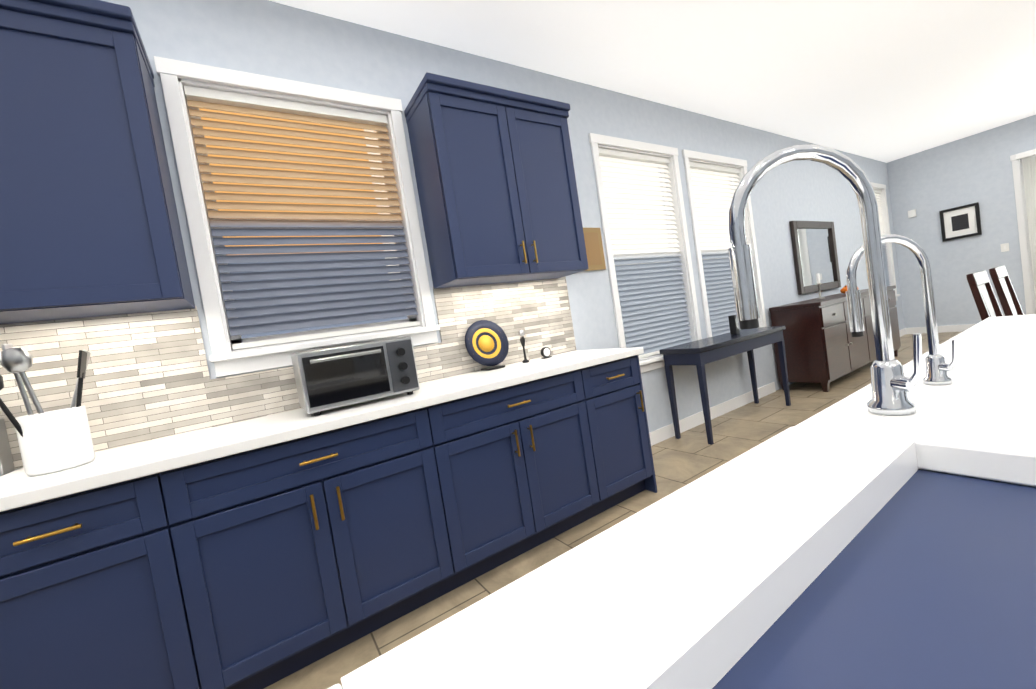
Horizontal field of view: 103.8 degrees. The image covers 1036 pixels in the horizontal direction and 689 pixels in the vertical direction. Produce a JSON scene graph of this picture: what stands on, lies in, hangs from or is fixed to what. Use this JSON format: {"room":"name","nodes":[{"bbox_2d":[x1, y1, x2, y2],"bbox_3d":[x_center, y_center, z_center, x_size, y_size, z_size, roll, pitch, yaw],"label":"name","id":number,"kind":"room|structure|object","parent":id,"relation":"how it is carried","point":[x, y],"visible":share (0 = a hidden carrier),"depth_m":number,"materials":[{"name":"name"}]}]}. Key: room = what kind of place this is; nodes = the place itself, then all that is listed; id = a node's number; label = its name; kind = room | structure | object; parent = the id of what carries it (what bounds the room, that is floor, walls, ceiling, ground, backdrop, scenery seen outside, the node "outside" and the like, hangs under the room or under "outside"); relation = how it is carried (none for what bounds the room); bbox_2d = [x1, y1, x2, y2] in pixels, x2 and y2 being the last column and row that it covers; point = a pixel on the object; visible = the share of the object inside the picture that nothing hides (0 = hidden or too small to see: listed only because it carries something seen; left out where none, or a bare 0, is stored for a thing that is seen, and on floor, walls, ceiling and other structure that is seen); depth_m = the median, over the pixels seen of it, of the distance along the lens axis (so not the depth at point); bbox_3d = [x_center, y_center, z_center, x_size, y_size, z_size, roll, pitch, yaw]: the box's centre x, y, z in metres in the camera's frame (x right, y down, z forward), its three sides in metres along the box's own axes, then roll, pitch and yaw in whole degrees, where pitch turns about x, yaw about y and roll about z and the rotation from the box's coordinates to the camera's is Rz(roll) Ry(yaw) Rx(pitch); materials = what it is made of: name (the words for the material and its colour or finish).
{"room":"dining room and kitchen","nodes":[
{"label":"dining room and kitchen","id":0,"kind":"room"},
{"bbox_2d":[15,0,904,469],"bbox_3d":[0.844,-0.610,3.415,13.930,2.970,0.150,-10,3,-33],"label":"wall","id":1,"kind":"structure","parent":0,"point":[273,40],"depth_m":3.14,"materials":[{"name":"paint"}]},
{"bbox_2d":[0,0,197,327],"bbox_3d":[-1.686,-0.624,1.498,0.605,1.015,0.346,-10,3,-33],"label":"upper cabinet","id":2,"kind":"object","parent":1,"relation":"attached to","point":[90,229],"depth_m":1.42,"materials":[{"name":"blue wood"}]},
{"bbox_2d":[154,56,439,376],"bbox_3d":[-1.067,-0.635,2.162,1.100,1.430,0.205,-10,3,-33],"label":"window","id":3,"kind":"structure","parent":1,"relation":"in","point":[235,353],"depth_m":2.09,"materials":[{"name":"white wood"}]},
{"bbox_2d":[404,80,543,291],"bbox_3d":[-0.268,-0.883,2.418,0.536,1.015,0.346,-10,3,-33],"label":"upper cabinet","id":4,"kind":"object","parent":1,"relation":"attached to","point":[467,145],"depth_m":2.28,"materials":[{"name":"blue wood"}]},
{"bbox_2d":[516,100,588,283],"bbox_3d":[0.075,-0.946,2.641,0.536,1.015,0.346,-10,3,-33],"label":"upper cabinet","id":5,"kind":"object","parent":1,"relation":"attached to","point":[552,184],"depth_m":2.54,"materials":[{"name":"blue wood"}]},
{"bbox_2d":[583,228,605,270],"bbox_3d":[0.519,-0.729,3.110,0.360,0.330,0.020,-10,3,-33],"label":"picture","id":6,"kind":"object","parent":1,"relation":"attached to","point":[594,248],"visible":0.52,"depth_m":3.15,"materials":[{"name":"brown"}]},
{"bbox_2d":[588,133,701,372],"bbox_3d":[1.132,-0.773,3.575,1.110,1.950,0.205,-10,3,-33],"label":"window","id":7,"kind":"structure","parent":1,"relation":"in","point":[653,318],"depth_m":3.56,"materials":[{"name":"white"}]},
{"bbox_2d":[649,382,775,445],"bbox_3d":[1.722,0.685,3.811,2.800,0.110,0.014,-10,3,-33],"label":"baseboard","id":8,"kind":"structure","parent":1,"relation":"attached to","point":[668,431],"depth_m":3.89,"materials":[{"name":"white"}]},
{"bbox_2d":[682,149,766,337],"bbox_3d":[2.135,-0.957,4.227,1.130,1.950,0.205,-10,3,-33],"label":"window","id":9,"kind":"structure","parent":1,"relation":"in","point":[718,300],"depth_m":4.15,"materials":[{"name":"white"}]},
{"bbox_2d":[789,221,840,294],"bbox_3d":[3.871,-1.143,5.262,1.200,0.900,0.042,-10,3,-33],"label":"mirror","id":10,"kind":"object","parent":1,"relation":"attached to","point":[814,247],"visible":0.98,"depth_m":5.23,"materials":[{"name":"brown wood"}]},
{"bbox_2d":[870,182,899,300],"bbox_3d":[5.853,-1.636,6.641,1.020,1.950,0.205,-10,3,-33],"label":"window","id":11,"kind":"structure","parent":1,"relation":"in","point":[880,196],"depth_m":6.83,"materials":[{"name":"white"}]},
{"bbox_2d":[899,328,906,336],"bbox_3d":[5.805,-0.061,6.462,2.290,0.110,0.014,-10,3,-33],"label":"baseboard","id":12,"kind":"structure","parent":1,"relation":"attached to","point":[903,331],"depth_m":6.98,"materials":[{"name":"white"}]},
{"bbox_2d":[264,332,960,688],"bbox_3d":[2.769,0.745,0.832,13.930,0.060,6.450,-10,3,-33],"label":"floor","id":13,"kind":"structure","parent":0,"point":[689,456],"depth_m":2.61,"materials":[{"name":"tile"}]},
{"bbox_2d":[0,468,231,688],"bbox_3d":[-1.412,0.882,1.445,0.546,0.880,0.596,-10,3,-33],"label":"base cabinet","id":14,"kind":"object","parent":13,"relation":"on","point":[192,526],"depth_m":1.23,"materials":[{"name":"blue wood"}]},
{"bbox_2d":[188,404,471,688],"bbox_3d":[-0.863,0.782,1.801,1.022,0.880,0.596,-10,3,-33],"label":"base cabinet","id":15,"kind":"object","parent":13,"relation":"on","point":[314,545],"depth_m":1.54,"materials":[{"name":"blue wood"}]},
{"bbox_2d":[0,348,643,511],"bbox_3d":[-0.548,0.258,2.010,2.774,0.040,0.630,-10,3,-33],"label":"countertop","id":16,"kind":"structure","parent":15,"relation":"on","point":[110,466],"depth_m":1.55,"materials":[{"name":"white stone"}]},
{"bbox_2d":[0,418,14,476],"bbox_3d":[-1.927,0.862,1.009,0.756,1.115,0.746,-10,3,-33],"label":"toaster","id":17,"kind":"object","parent":16,"relation":"on","point":[6,464],"visible":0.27,"depth_m":1.47,"materials":[{"name":"silver metal"}]},
{"bbox_2d":[0,344,94,475],"bbox_3d":[-1.603,0.207,1.368,0.225,0.435,0.248,-10,3,-33],"label":"utensil crock","id":18,"kind":"object","parent":16,"relation":"on","point":[54,441],"visible":1,"depth_m":1.32,"materials":[{"name":"white ceramic"}]},
{"bbox_2d":[291,336,419,415],"bbox_3d":[-0.753,0.137,1.895,0.480,0.270,0.383,-10,3,-33],"label":"toaster oven","id":19,"kind":"object","parent":16,"relation":"on","point":[333,377],"visible":1,"depth_m":1.75,"materials":[{"name":"silver metal"}]},
{"bbox_2d":[465,320,508,370],"bbox_3d":[-0.182,-0.002,2.538,0.304,0.313,0.112,-10,3,-33],"label":"decorative plate","id":20,"kind":"object","parent":16,"relation":"on","point":[486,343],"visible":1,"depth_m":2.56,"materials":[{"name":"blue ceramic"}]},
{"bbox_2d":[519,330,528,362],"bbox_3d":[0.035,0.012,2.634,0.044,0.212,0.044,-10,3,-33],"label":"decorative figurine","id":21,"kind":"object","parent":16,"relation":"on","point":[522,341],"visible":1,"depth_m":2.62,"materials":[{"name":"black plastic"}]},
{"bbox_2d":[541,347,551,358],"bbox_3d":[0.187,0.054,2.728,0.068,0.074,0.040,-10,3,-33],"label":"desk clock","id":22,"kind":"object","parent":16,"relation":"on","point":[545,352],"visible":1,"depth_m":2.71,"materials":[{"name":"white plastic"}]},
{"bbox_2d":[444,368,611,579],"bbox_3d":[-0.117,0.646,2.285,1.022,0.880,0.596,-10,3,-33],"label":"base cabinet","id":23,"kind":"object","parent":13,"relation":"on","point":[532,465],"depth_m":2.05,"materials":[{"name":"blue wood"}]},
{"bbox_2d":[592,356,656,506],"bbox_3d":[0.428,0.546,2.639,0.536,0.880,0.596,-10,3,-33],"label":"base cabinet","id":24,"kind":"object","parent":13,"relation":"on","point":[619,387],"depth_m":2.44,"materials":[{"name":"blue wood"}]},
{"bbox_2d":[659,325,790,444],"bbox_3d":[1.949,0.316,3.711,1.400,0.780,0.380,-10,3,-33],"label":"console table","id":25,"kind":"object","parent":13,"relation":"on","point":[700,354],"visible":0.96,"depth_m":3.47,"materials":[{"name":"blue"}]},
{"bbox_2d":[728,315,739,334],"bbox_3d":[2.009,-0.184,3.774,0.060,0.178,0.062,-10,3,-33],"label":"candle holder","id":26,"kind":"object","parent":25,"relation":"on","point":[734,325],"visible":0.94,"depth_m":3.75,"materials":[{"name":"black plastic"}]},
{"bbox_2d":[769,285,900,391],"bbox_3d":[3.963,-0.131,4.960,2.320,0.940,0.505,-10,3,-33],"label":"sideboard","id":27,"kind":"object","parent":13,"relation":"on","point":[824,347],"visible":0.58,"depth_m":4.37,"materials":[{"name":"brown wood"}]},
{"bbox_2d":[816,273,824,298],"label":"decor","id":28,"kind":"object","parent":27,"relation":"on","point":[817,275],"depth_m":4.73,"materials":[{"name":"white"}]},
{"bbox_2d":[840,285,847,293],"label":"decor","id":29,"kind":"object","parent":27,"relation":"on","point":[844,289],"depth_m":5.09,"materials":[{"name":"orange"}]},
{"bbox_2d":[695,462,1035,688],"bbox_3d":[0.786,0.595,0.246,3.022,0.890,0.994,-10,3,-33],"label":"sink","id":30,"kind":"object","parent":13,"relation":"on","point":[851,542],"depth_m":0.33,"materials":[{"name":"blue metal"}]},
{"bbox_2d":[327,314,1035,688],"bbox_3d":[0.736,0.133,0.205,3.170,0.040,1.090,-10,3,-33],"label":"island countertop","id":31,"kind":"structure","parent":30,"relation":"on","point":[658,598],"depth_m":0.38,"materials":[{"name":"white stone"}]},
{"bbox_2d":[728,144,922,415],"bbox_3d":[0.494,-0.099,0.653,0.218,0.451,0.191,-10,3,-33],"label":"faucet","id":32,"kind":"object","parent":31,"relation":"on","point":[892,385],"visible":1,"depth_m":0.65,"materials":[{"name":"silver metal"}]},
{"bbox_2d":[845,234,956,384],"bbox_3d":[0.732,-0.064,0.774,0.144,0.298,0.126,-10,3,-33],"label":"filter faucet","id":33,"kind":"object","parent":31,"relation":"on","point":[938,367],"visible":0.96,"depth_m":0.78,"materials":[{"name":"silver metal"}]},
{"bbox_2d":[966,270,1002,320],"bbox_3d":[3.648,-0.039,2.852,0.460,1.043,0.544,-10,3,-33],"label":"dining chair","id":34,"kind":"object","parent":13,"relation":"on","point":[984,296],"visible":0.42,"depth_m":2.98,"materials":[{"name":"brown wood"}]},
{"bbox_2d":[989,265,1023,315],"bbox_3d":[4.311,-0.160,3.282,0.460,1.043,0.544,-10,3,-33],"label":"dining chair","id":35,"kind":"object","parent":13,"relation":"on","point":[1007,297],"visible":0.46,"depth_m":3.41,"materials":[{"name":"brown wood"}]},
{"bbox_2d":[269,0,1035,162],"bbox_3d":[2.307,-2.266,0.696,13.930,0.100,6.450,-10,3,-33],"label":"ceiling","id":36,"kind":"structure","parent":0,"point":[886,81],"depth_m":3.21,"materials":[{"name":"white paint"}]},
{"bbox_2d":[887,115,1035,327],"bbox_3d":[8.292,-1.798,4.410,0.150,2.970,6.300,-10,3,-33],"label":"wall","id":37,"kind":"structure","parent":0,"point":[928,185],"depth_m":6.39,"materials":[{"name":"paint"}]},
{"bbox_2d":[908,209,916,217],"bbox_3d":[6.576,-2.183,6.779,0.022,0.120,0.100,-10,3,-33],"label":"switch","id":38,"kind":"object","parent":37,"relation":"attached to","point":[912,213],"depth_m":6.77,"materials":[{"name":"white plastic"}]},
{"bbox_2d":[906,324,975,333],"bbox_3d":[7.111,-0.263,6.508,0.014,0.110,1.300,-10,3,-33],"label":"baseboard","id":39,"kind":"structure","parent":37,"relation":"attached to","point":[949,328],"depth_m":6.66,"materials":[{"name":"white wood"}]},
{"bbox_2d":[939,202,981,241],"bbox_3d":[6.904,-1.905,6.344,0.030,0.490,0.420,-10,3,-33],"label":"framed picture","id":40,"kind":"object","parent":37,"relation":"attached to","point":[964,221],"visible":1,"depth_m":6.34,"materials":[{"name":"black plastic"}]},
{"bbox_2d":[1000,243,1008,251],"bbox_3d":[7.213,-1.436,6.018,0.013,0.120,0.080,-10,3,-33],"label":"switch","id":41,"kind":"object","parent":37,"relation":"attached to","point":[1004,246],"depth_m":6.01,"materials":[{"name":"white plastic"}]},
{"bbox_2d":[1010,149,1035,314],"bbox_3d":[8.140,-1.553,4.674,0.152,2.510,3.010,-10,3,-33],"label":"door frame","id":42,"kind":"structure","parent":37,"relation":"attached to","point":[1023,231],"depth_m":5.85,"materials":[{"name":"white wood"}]},
{"bbox_2d":[1016,150,1035,303],"bbox_3d":[8.048,-1.544,4.615,0.079,2.435,2.890,-10,3,-33],"label":"door frame","id":43,"kind":"structure","parent":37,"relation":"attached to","point":[1029,168],"depth_m":5.72,"materials":[{"name":"white wood"}]},
{"label":"outside","id":44,"kind":"structure","parent":0,"visible":0},
{"bbox_2d":[199,108,403,338],"bbox_3d":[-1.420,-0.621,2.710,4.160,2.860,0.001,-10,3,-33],"label":"view","id":45,"kind":"structure","parent":44,"point":[298,329],"depth_m":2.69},
{"bbox_2d":[365,130,707,319],"bbox_3d":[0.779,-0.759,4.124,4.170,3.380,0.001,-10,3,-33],"label":"view","id":46,"kind":"structure","parent":44,"point":[404,317],"depth_m":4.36,"materials":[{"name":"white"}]},
{"bbox_2d":[601,161,731,294],"bbox_3d":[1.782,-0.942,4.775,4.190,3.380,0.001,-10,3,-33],"label":"view","id":47,"kind":"structure","parent":44,"point":[662,210],"depth_m":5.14,"materials":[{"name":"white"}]}
]}

